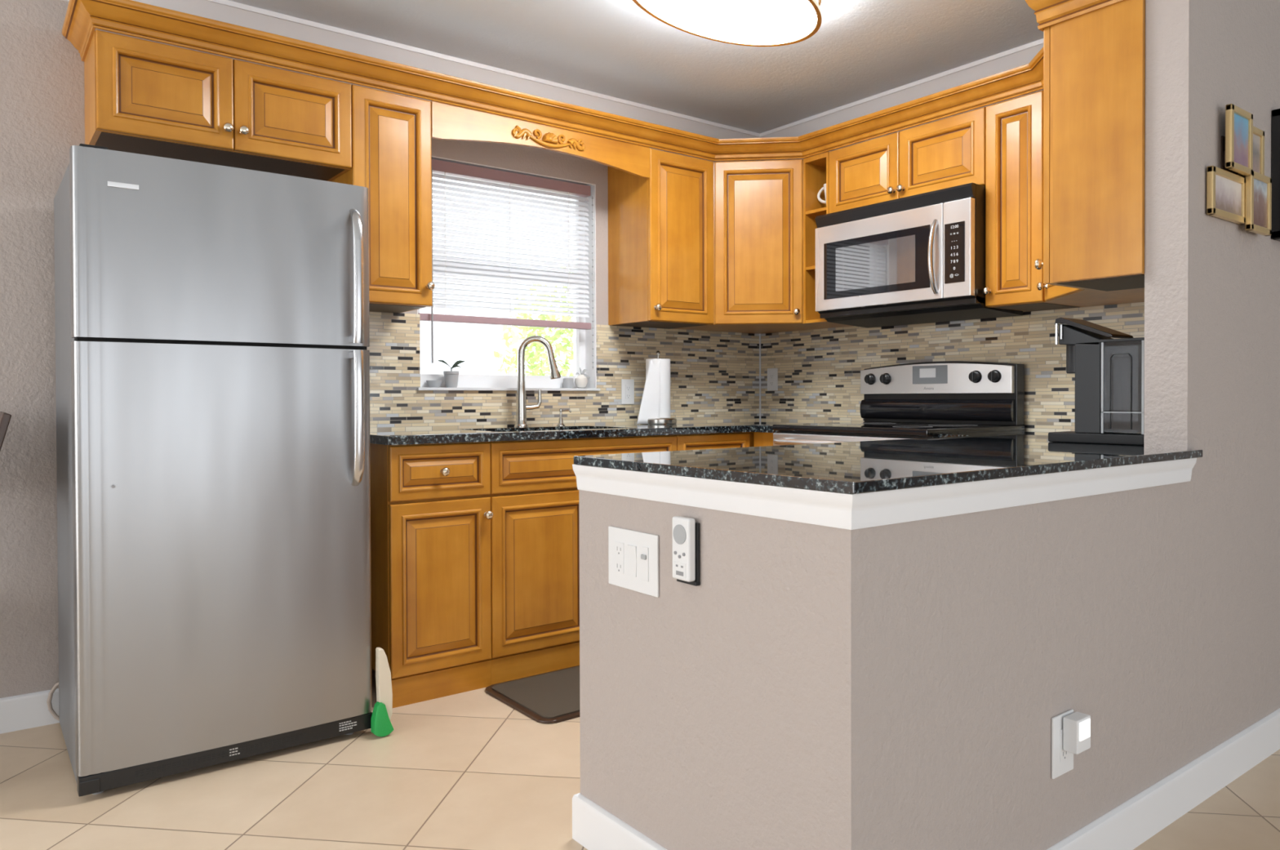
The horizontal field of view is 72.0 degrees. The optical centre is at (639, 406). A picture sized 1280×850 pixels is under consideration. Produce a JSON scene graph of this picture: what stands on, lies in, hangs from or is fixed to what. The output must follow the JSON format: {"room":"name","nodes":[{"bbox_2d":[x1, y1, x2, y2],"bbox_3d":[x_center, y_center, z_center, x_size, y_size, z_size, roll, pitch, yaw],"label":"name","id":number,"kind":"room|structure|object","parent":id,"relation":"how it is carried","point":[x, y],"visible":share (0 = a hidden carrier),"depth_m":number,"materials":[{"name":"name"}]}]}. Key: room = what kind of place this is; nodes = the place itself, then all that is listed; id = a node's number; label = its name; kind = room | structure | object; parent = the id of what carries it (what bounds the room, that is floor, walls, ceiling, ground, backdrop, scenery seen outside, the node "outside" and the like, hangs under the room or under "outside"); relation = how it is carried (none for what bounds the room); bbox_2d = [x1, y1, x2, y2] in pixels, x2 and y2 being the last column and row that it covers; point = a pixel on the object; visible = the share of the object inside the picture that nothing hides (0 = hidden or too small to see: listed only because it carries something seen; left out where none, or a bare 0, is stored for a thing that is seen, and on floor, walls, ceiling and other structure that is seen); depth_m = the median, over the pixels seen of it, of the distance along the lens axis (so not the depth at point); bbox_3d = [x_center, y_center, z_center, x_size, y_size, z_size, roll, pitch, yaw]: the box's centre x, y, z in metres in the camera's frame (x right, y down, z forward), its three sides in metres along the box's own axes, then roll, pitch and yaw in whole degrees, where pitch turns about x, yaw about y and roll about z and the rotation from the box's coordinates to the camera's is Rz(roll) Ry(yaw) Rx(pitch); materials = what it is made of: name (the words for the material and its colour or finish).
{"room":"kitchen","nodes":[
{"label":"kitchen","id":0,"kind":"room"},
{"bbox_2d":[0,0,758,697],"bbox_3d":[-2.118,-0.196,2.775,7.150,2.440,0.150,-1,1,-37],"label":"wall","id":1,"kind":"structure","parent":0,"point":[42,97],"depth_m":2.82,"materials":[{"name":"beige paint"}]},
{"bbox_2d":[0,688,59,733],"bbox_3d":[-3.389,0.985,1.714,3.820,0.108,0.014,-1,1,-37],"label":"baseboard","id":2,"kind":"structure","parent":1,"relation":"attached to","point":[29,710],"depth_m":2.80,"materials":[{"name":"white paint"}]},
{"bbox_2d":[84,29,351,181],"bbox_3d":[-1.409,-0.987,2.987,0.772,0.300,0.359,-1,1,-37],"label":"upper cabinet","id":3,"kind":"object","parent":1,"relation":"attached to","point":[142,96],"visible":0.99,"depth_m":2.85,"materials":[{"name":"brown wood"}]},
{"bbox_2d":[62,0,1043,160],"bbox_3d":[-0.229,-1.187,3.370,3.346,0.085,1.471,0,1,-3],"label":"crown molding","id":4,"kind":"structure","parent":3,"relation":"attached to","point":[82,17],"depth_m":3.28,"materials":[{"name":"brown wood"}]},
{"bbox_2d":[331,84,435,312],"bbox_3d":[-0.982,-0.757,3.314,0.299,0.768,0.359,-1,1,-37],"label":"upper cabinet","id":5,"kind":"object","parent":1,"relation":"attached to","point":[391,132],"visible":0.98,"depth_m":3.20,"materials":[{"name":"brown wood"}]},
{"bbox_2d":[431,100,649,178],"bbox_3d":[-0.364,-1.079,3.597,1.029,0.134,0.041,-1,1,-37],"label":"window valance","id":6,"kind":"object","parent":5,"relation":"attached to","point":[448,122],"visible":1,"depth_m":3.54,"materials":[{"name":"brown wood"}]},
{"bbox_2d":[417,172,586,387],"bbox_3d":[-0.623,-0.562,3.951,0.885,0.955,0.055,-1,1,-37],"label":"window","id":7,"kind":"structure","parent":1,"relation":"in","point":[579,335],"depth_m":4.03,"materials":[{"name":"white paint"}]},
{"bbox_2d":[417,158,594,368],"bbox_3d":[-0.564,-0.599,3.868,0.867,0.854,0.064,-1,1,-37],"label":"window blind","id":8,"kind":"object","parent":7,"relation":"attached to","point":[440,166],"visible":0.88,"depth_m":3.86,"materials":[{"name":"white plastic"}]},
{"bbox_2d":[417,155,596,387],"bbox_3d":[-0.604,-0.561,3.925,0.885,0.955,0.150,-1,1,-37],"label":"trim","id":9,"kind":"structure","parent":1,"relation":"attached to","point":[592,373],"depth_m":4.15,"materials":[{"name":"white paint"}]},
{"bbox_2d":[417,386,599,391],"bbox_3d":[-0.595,-0.078,3.922,0.899,0.012,0.172,-1,1,-37],"label":"window sill","id":10,"kind":"structure","parent":1,"relation":"attached to","point":[418,388],"depth_m":3.84,"materials":[{"name":"white paint"}]},
{"bbox_2d":[426,380,442,387],"bbox_3d":[-0.863,-0.096,3.700,0.068,0.030,0.068,-1,1,-37],"label":"soap dish","id":11,"kind":"object","parent":10,"relation":"on","point":[432,384],"visible":1,"depth_m":3.68,"materials":[{"name":"grey ceramic"}]},
{"bbox_2d":[437,360,465,387],"bbox_3d":[-0.801,-0.139,3.718,0.066,0.117,0.113,0,1,29],"label":"potted plant","id":12,"kind":"object","parent":10,"relation":"on","point":[451,376],"visible":1,"depth_m":3.70,"materials":[{"name":"grey plant"}]},
{"bbox_2d":[563,377,573,387],"bbox_3d":[-0.333,-0.111,4.097,0.048,0.048,0.048,-1,1,-37],"label":"candle jar","id":13,"kind":"object","parent":10,"relation":"on","point":[567,382],"visible":0.88,"depth_m":4.08,"materials":[{"name":"grey ceramic"}]},
{"bbox_2d":[574,367,590,387],"bbox_3d":[-0.273,-0.135,4.111,0.063,0.097,0.063,0,1,14],"label":"ornament","id":14,"kind":"object","parent":10,"relation":"on","point":[580,380],"visible":0.95,"depth_m":4.09,"materials":[{"name":"white ceramic"}]},
{"bbox_2d":[366,311,759,430],"bbox_3d":[-0.322,-0.140,4.043,2.442,0.490,0.008,-1,1,-37],"label":"wall tile","id":15,"kind":"structure","parent":1,"relation":"attached to","point":[714,375],"depth_m":4.15,"materials":[{"name":"tile"}]},
{"bbox_2d":[621,378,634,404],"bbox_3d":[-0.058,-0.073,4.234,0.075,0.120,0.008,-1,1,-37],"label":"wall outlet","id":16,"kind":"object","parent":15,"relation":"attached to","point":[627,384],"visible":1,"depth_m":4.23,"materials":[{"name":"white plastic"}]},
{"bbox_2d":[625,384,631,398],"bbox_3d":[-0.057,-0.073,4.232,0.033,0.068,0.003,-1,1,-37],"label":"receptacle","id":17,"kind":"object","parent":16,"relation":"attached to","point":[628,387],"depth_m":4.23,"materials":[{"name":"white plastic"}]},
{"bbox_2d":[608,147,713,328],"bbox_3d":[0.109,-0.770,4.145,0.381,0.768,0.359,-1,1,-37],"label":"upper cabinet","id":18,"kind":"object","parent":1,"relation":"attached to","point":[660,226],"visible":0.99,"depth_m":4.03,"materials":[{"name":"brown wood"}]},
{"bbox_2d":[672,159,842,333],"bbox_3d":[0.588,-0.774,4.343,0.618,0.766,0.607,-1,1,-37],"label":"upper cabinet","id":19,"kind":"object","parent":1,"relation":"attached to","point":[758,205],"visible":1,"depth_m":4.12,"materials":[{"name":"brown wood"}]},
{"bbox_2d":[759,333,760,420],"bbox_3d":[0.651,-0.161,4.776,0.009,0.470,0.009,0,1,-15],"label":"trim","id":20,"kind":"structure","parent":1,"relation":"attached to","point":[759,334],"depth_m":4.77,"materials":[{"name":"grey metal"}]},
{"bbox_2d":[228,0,1043,133],"bbox_3d":[1.417,-1.467,0.963,10.900,0.120,7.300,-1,1,-37],"label":"ceiling","id":21,"kind":"structure","parent":0,"point":[860,49],"depth_m":3.49,"materials":[{"name":"white paint"}]},
{"bbox_2d":[632,0,822,46],"bbox_3d":[0.288,-1.374,2.907,0.831,0.102,0.489,-1,1,-37],"label":"ceiling light","id":22,"kind":"object","parent":21,"relation":"attached to","point":[750,23],"visible":1,"depth_m":3.02,"materials":[{"name":"white glass"}]},
{"bbox_2d":[0,668,1279,849],"bbox_3d":[1.379,1.082,1.050,10.600,0.100,7.150,-1,1,-37],"label":"floor","id":23,"kind":"structure","parent":0,"point":[469,770],"depth_m":2.32,"materials":[{"name":"beige tile"}]},
{"bbox_2d":[0,411,11,450],"bbox_3d":[-2.082,0.524,2.374,0.628,1.012,0.460,-1,1,-37],"label":"dining chair","id":24,"kind":"object","parent":23,"relation":"on","point":[5,418],"visible":1,"depth_m":2.37,"materials":[{"name":"brown wood"}]},
{"bbox_2d":[46,681,59,720],"bbox_3d":[-1.855,0.950,2.833,0.087,0.145,0.019,0,1,-27],"label":"power cord","id":25,"kind":"object","parent":23,"relation":"on","point":[51,709],"visible":0.64,"depth_m":2.82,"materials":[{"name":"beige plastic"}]},
{"bbox_2d":[53,143,372,796],"bbox_3d":[-1.328,0.166,2.746,0.782,1.713,0.748,-1,1,-37],"label":"refrigerator","id":26,"kind":"object","parent":23,"relation":"on","point":[212,325],"visible":0.99,"depth_m":2.46,"materials":[{"name":"grey metal"}]},
{"bbox_2d":[370,647,394,736],"bbox_3d":[-0.803,0.884,2.740,0.066,0.266,0.052,-1,1,-37],"label":"brush","id":27,"kind":"object","parent":23,"relation":"on","point":[381,725],"visible":1,"depth_m":2.73,"materials":[{"name":"beige plastic"}]},
{"bbox_2d":[369,441,493,707],"bbox_3d":[-0.843,0.570,3.279,0.380,0.890,0.584,-1,1,-37],"label":"base cabinet","id":28,"kind":"object","parent":23,"relation":"on","point":[431,514],"visible":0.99,"depth_m":3.06,"materials":[{"name":"brown wood"}]},
{"bbox_2d":[484,665,579,723],"bbox_3d":[-0.023,1.005,3.301,1.042,0.014,0.443,-1,1,-37],"label":"floor mat","id":29,"kind":"object","parent":23,"relation":"on","point":[553,696],"visible":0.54,"depth_m":3.07,"materials":[{"name":"brown rubber"}]},
{"bbox_2d":[488,435,676,684],"bbox_3d":[-0.343,0.565,3.660,0.875,0.890,0.584,-1,1,-37],"label":"base cabinet","id":30,"kind":"object","parent":23,"relation":"on","point":[535,522],"visible":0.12,"depth_m":3.31,"materials":[{"name":"brown wood"}]},
{"bbox_2d":[369,420,839,444],"bbox_3d":[-0.040,0.101,3.785,2.310,0.032,0.748,-1,1,-37],"label":"countertop","id":31,"kind":"structure","parent":30,"relation":"on","point":[445,435],"depth_m":3.50,"materials":[{"name":"black stone"}]},
{"bbox_2d":[514,335,560,426],"bbox_3d":[-0.441,-0.110,3.793,0.201,0.392,0.068,0,1,-3],"label":"faucet","id":32,"kind":"object","parent":31,"relation":"on","point":[522,406],"visible":1,"depth_m":3.77,"materials":[{"name":"silver metal"}]},
{"bbox_2d":[556,408,571,426],"bbox_3d":[-0.337,0.046,3.912,0.066,0.077,0.038,0,1,-11],"label":"soap dispenser","id":33,"kind":"object","parent":31,"relation":"on","point":[560,420],"visible":1,"depth_m":3.90,"materials":[{"name":"silver metal"}]},
{"bbox_2d":[640,350,676,424],"bbox_3d":[0.086,-0.092,4.159,0.174,0.346,0.174,-1,1,-37],"label":"paper towel holder","id":34,"kind":"object","parent":31,"relation":"on","point":[655,420],"visible":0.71,"depth_m":4.08,"materials":[{"name":"silver metal"}]},
{"bbox_2d":[636,358,670,423],"bbox_3d":[0.055,-0.073,4.136,0.193,0.303,0.116,-1,1,-37],"label":"paper towel roll","id":35,"kind":"object","parent":34,"relation":"hanging from","point":[655,400],"visible":1,"depth_m":4.10,"materials":[{"name":"white paper"}]},
{"bbox_2d":[674,431,753,450],"bbox_3d":[0.409,0.556,4.251,1.038,0.890,0.554,-1,1,-37],"label":"base cabinet","id":36,"kind":"object","parent":23,"relation":"on","point":[726,440],"visible":0.13,"depth_m":3.84,"materials":[{"name":"brown wood"}]},
{"bbox_2d":[753,431,773,446],"bbox_3d":[0.811,0.556,4.091,0.591,0.890,0.198,-1,1,-37],"label":"base cabinet","id":37,"kind":"object","parent":23,"relation":"on","point":[760,439],"visible":0.04,"depth_m":3.94,"materials":[{"name":"brown wood"}]},
{"bbox_2d":[772,360,1024,445],"bbox_3d":[1.040,0.390,3.654,0.732,1.170,0.770,-1,1,-37],"label":"range","id":38,"kind":"object","parent":23,"relation":"on","point":[924,399],"visible":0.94,"depth_m":3.69,"materials":[{"name":"black metal"}]},
{"bbox_2d":[772,422,1024,435],"bbox_3d":[1.060,0.087,3.666,0.660,0.025,0.770,-1,1,-37],"label":"cooktop","id":39,"kind":"object","parent":38,"relation":"in","point":[841,428],"depth_m":3.52,"materials":[{"name":"black glass"}]},
{"bbox_2d":[767,88,1043,159],"bbox_3d":[1.433,-0.219,3.890,0.150,2.440,2.377,-1,1,-37],"label":"wall","id":40,"kind":"structure","parent":0,"point":[1042,89],"depth_m":3.96,"materials":[{"name":"beige paint"}]},
{"bbox_2d":[803,151,852,326],"bbox_3d":[0.931,-0.773,4.141,0.314,0.766,0.150,-1,1,-37],"label":"upper cabinet","id":41,"kind":"object","parent":40,"relation":"attached to","point":[815,167],"visible":0.36,"depth_m":4.11,"materials":[{"name":"brown wood"}]},
{"bbox_2d":[817,183,826,203],"bbox_3d":[0.877,-0.969,4.096,0.080,0.121,0.119,-1,1,-37],"label":"mug","id":42,"kind":"object","parent":41,"relation":"on","point":[824,188],"visible":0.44,"depth_m":4.11,"materials":[{"name":"white ceramic"}]},
{"bbox_2d":[828,106,985,213],"bbox_3d":[1.196,-1.003,3.761,0.351,0.300,0.770,-1,1,-37],"label":"upper cabinet","id":43,"kind":"object","parent":40,"relation":"attached to","point":[948,152],"visible":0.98,"depth_m":3.63,"materials":[{"name":"brown wood"}]},
{"bbox_2d":[814,182,1022,328],"bbox_3d":[1.154,-0.609,3.732,0.454,0.481,0.770,-1,1,-37],"label":"microwave","id":44,"kind":"object","parent":43,"relation":"attached to","point":[917,259],"visible":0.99,"depth_m":3.57,"materials":[{"name":"silver metal"}]},
{"bbox_2d":[760,302,1144,433],"bbox_3d":[1.371,-0.378,3.838,0.008,0.960,2.369,-1,1,-37],"label":"wall tile","id":45,"kind":"structure","parent":40,"relation":"attached to","point":[819,370],"depth_m":3.96,"materials":[{"name":"tile"}]},
{"bbox_2d":[767,368,777,391],"bbox_3d":[0.706,-0.146,4.701,0.008,0.120,0.075,-1,1,-37],"label":"wall outlet","id":46,"kind":"object","parent":45,"relation":"attached to","point":[772,373],"visible":1,"depth_m":4.70,"materials":[{"name":"white plastic"}]},
{"bbox_2d":[769,373,774,386],"bbox_3d":[0.704,-0.146,4.699,0.003,0.068,0.033,-1,1,-37],"label":"receptacle","id":47,"kind":"object","parent":46,"relation":"attached to","point":[771,375],"depth_m":4.70,"materials":[{"name":"white plastic"}]},
{"bbox_2d":[981,89,1084,311],"bbox_3d":[1.500,-0.766,3.365,0.351,0.768,0.230,-1,1,-37],"label":"upper cabinet","id":48,"kind":"object","parent":40,"relation":"attached to","point":[1014,127],"visible":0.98,"depth_m":3.27,"materials":[{"name":"brown wood"}]},
{"bbox_2d":[578,0,1279,849],"bbox_3d":[2.437,-0.218,3.539,5.878,2.440,0.807,-1,1,-37],"label":"wall","id":49,"kind":"structure","parent":0,"point":[901,686],"depth_m":1.87,"materials":[{"name":"beige paint"}]},
{"bbox_2d":[62,0,1043,138],"bbox_3d":[-1.415,-1.357,1.712,7.000,0.100,2.377,-1,1,-37],"label":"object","id":50,"kind":"structure","parent":49,"relation":"attached to","point":[224,11],"depth_m":3.71,"materials":[{"name":"white paint"}]},
{"bbox_2d":[608,525,658,597],"bbox_3d":[-0.018,0.333,1.909,0.012,0.130,0.178,-1,1,-37],"label":"switch plate","id":51,"kind":"object","parent":49,"relation":"attached to","point":[633,555],"visible":1,"depth_m":1.90,"materials":[{"name":"white plastic"}]},
{"bbox_2d":[614,541,623,573],"bbox_3d":[-0.045,0.333,1.946,0.003,0.068,0.033,-1,1,-37],"label":"receptacle","id":52,"kind":"object","parent":51,"relation":"attached to","point":[619,545],"depth_m":1.94,"materials":[{"name":"white plastic"}]},
{"bbox_2d":[626,544,636,577],"bbox_3d":[-0.018,0.333,1.907,0.004,0.066,0.031,-1,1,-37],"label":"rocker switch","id":53,"kind":"object","parent":51,"relation":"attached to","point":[631,548],"depth_m":1.91,"materials":[{"name":"white plastic"}]},
{"bbox_2d":[676,522,700,586],"bbox_3d":[0.096,0.290,1.759,0.012,0.124,0.060,-1,1,-37],"label":"remote holder","id":54,"kind":"object","parent":49,"relation":"attached to","point":[696,582],"visible":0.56,"depth_m":1.74,"materials":[{"name":"black plastic"}]},
{"bbox_2d":[671,515,695,582],"bbox_3d":[0.086,0.282,1.751,0.022,0.124,0.054,-1,1,-37],"label":"remote control","id":55,"kind":"object","parent":54,"relation":"attached to","point":[683,527],"visible":1,"depth_m":1.74,"materials":[{"name":"white plastic"}]},
{"bbox_2d":[675,564,683,576],"bbox_3d":[0.078,0.323,1.745,0.001,0.020,0.023,-1,1,-37],"label":"print","id":56,"kind":"object","parent":55,"relation":"attached to","point":[679,567],"depth_m":1.75,"materials":[{"name":"grey"}]},
{"bbox_2d":[572,457,1196,529],"bbox_3d":[0.623,0.162,2.149,1.338,0.060,0.826,-1,1,-37],"label":"trim","id":57,"kind":"structure","parent":49,"relation":"attached to","point":[828,508],"depth_m":1.68,"materials":[{"name":"white paint"}]},
{"bbox_2d":[573,430,1202,493],"bbox_3d":[0.958,0.117,2.490,2.290,0.020,0.974,-1,1,-37],"label":"countertop","id":58,"kind":"structure","parent":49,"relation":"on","point":[878,465],"depth_m":1.91,"materials":[{"name":"black stone"}]},
{"bbox_2d":[1048,317,1144,445],"bbox_3d":[1.349,-0.080,2.558,0.137,0.368,0.273,-1,1,-37],"label":"coffee maker","id":59,"kind":"object","parent":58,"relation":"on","point":[1109,372],"visible":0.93,"depth_m":2.54,"materials":[{"name":"black plastic"}]},
{"bbox_2d":[572,707,1279,849],"bbox_3d":[2.435,0.948,3.547,5.892,0.108,0.835,-1,1,-37],"label":"baseboard","id":60,"kind":"structure","parent":49,"relation":"attached to","point":[1126,826],"depth_m":2.09,"materials":[{"name":"white paint"}]},
{"bbox_2d":[1051,709,1073,778],"bbox_3d":[0.891,0.710,1.856,0.086,0.128,0.008,-1,1,-37],"label":"wall outlet","id":61,"kind":"object","parent":49,"relation":"attached to","point":[1062,761],"visible":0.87,"depth_m":1.84,"materials":[{"name":"white plastic"}]},
{"bbox_2d":[1060,728,1068,761],"bbox_3d":[0.893,0.710,1.855,0.033,0.068,0.003,-1,1,-37],"label":"receptacle","id":62,"kind":"object","parent":61,"relation":"attached to","point":[1064,754],"depth_m":1.85,"materials":[{"name":"white plastic"}]},
{"bbox_2d":[1062,711,1090,754],"bbox_3d":[0.918,0.684,1.850,0.060,0.071,0.034,-1,1,-37],"label":"night light","id":63,"kind":"object","parent":61,"relation":"attached to","point":[1077,725],"visible":1,"depth_m":1.83,"materials":[{"name":"white plastic"}]},
{"bbox_2d":[1025,0,1145,291],"bbox_3d":[1.316,-0.786,2.513,0.386,0.872,0.332,-1,1,-37],"label":"upper cabinet","id":64,"kind":"object","parent":49,"relation":"attached to","point":[1094,62],"depth_m":2.40,"materials":[{"name":"brown wood"}]},
{"bbox_2d":[1206,103,1271,235],"bbox_3d":[1.623,-0.638,2.385,0.367,0.314,0.036,-1,1,-37],"label":"picture frame","id":65,"kind":"object","parent":49,"relation":"attached to","point":[1239,192],"visible":1,"depth_m":2.38,"materials":[{"name":"gold metal"}]},
{"bbox_2d":[1215,174,1241,215],"bbox_3d":[1.562,-0.562,2.349,0.193,0.093,0.008,-1,1,-37],"label":"photograph","id":66,"kind":"object","parent":65,"relation":"attached to","point":[1228,187],"depth_m":2.35},
{"bbox_2d":[1234,113,1248,167],"bbox_3d":[1.601,-0.711,2.358,0.118,0.135,0.008,-1,1,-37],"label":"photograph","id":67,"kind":"object","parent":65,"relation":"attached to","point":[1241,120],"depth_m":2.36},
{"bbox_2d":[1253,133,1260,173],"bbox_3d":[1.700,-0.707,2.455,0.123,0.113,0.008,-1,1,-37],"label":"photograph","id":68,"kind":"object","parent":65,"relation":"attached to","point":[1256,137],"depth_m":2.47},
{"bbox_2d":[1253,178,1266,227],"bbox_3d":[1.714,-0.563,2.445,0.120,0.130,0.008,-1,1,-37],"label":"photograph","id":69,"kind":"object","parent":65,"relation":"attached to","point":[1260,184],"depth_m":2.44},
{"bbox_2d":[1271,108,1279,240],"bbox_3d":[2.146,-0.682,2.788,0.742,0.375,0.027,-1,1,-37],"label":"framed picture","id":70,"kind":"object","parent":49,"relation":"attached to","point":[1275,162],"visible":1,"depth_m":2.56,"materials":[{"name":"black plastic"}]},
{"label":"outside","id":71,"kind":"structure","parent":0,"visible":0},
{"bbox_3d":[-6.661,1.464,14.419,28.000,0.100,23.840,-1,1,-37],"label":"ground","id":72,"kind":"structure","parent":71,"visible":0},
{"bbox_2d":[493,266,573,376],"bbox_3d":[-0.808,-0.362,12.467,2.658,3.561,2.408,-1,1,-37],"label":"shrub","id":73,"kind":"object","parent":72,"relation":"on","point":[529,356],"visible":0.16,"depth_m":12.00,"materials":[{"name":"green plant"}]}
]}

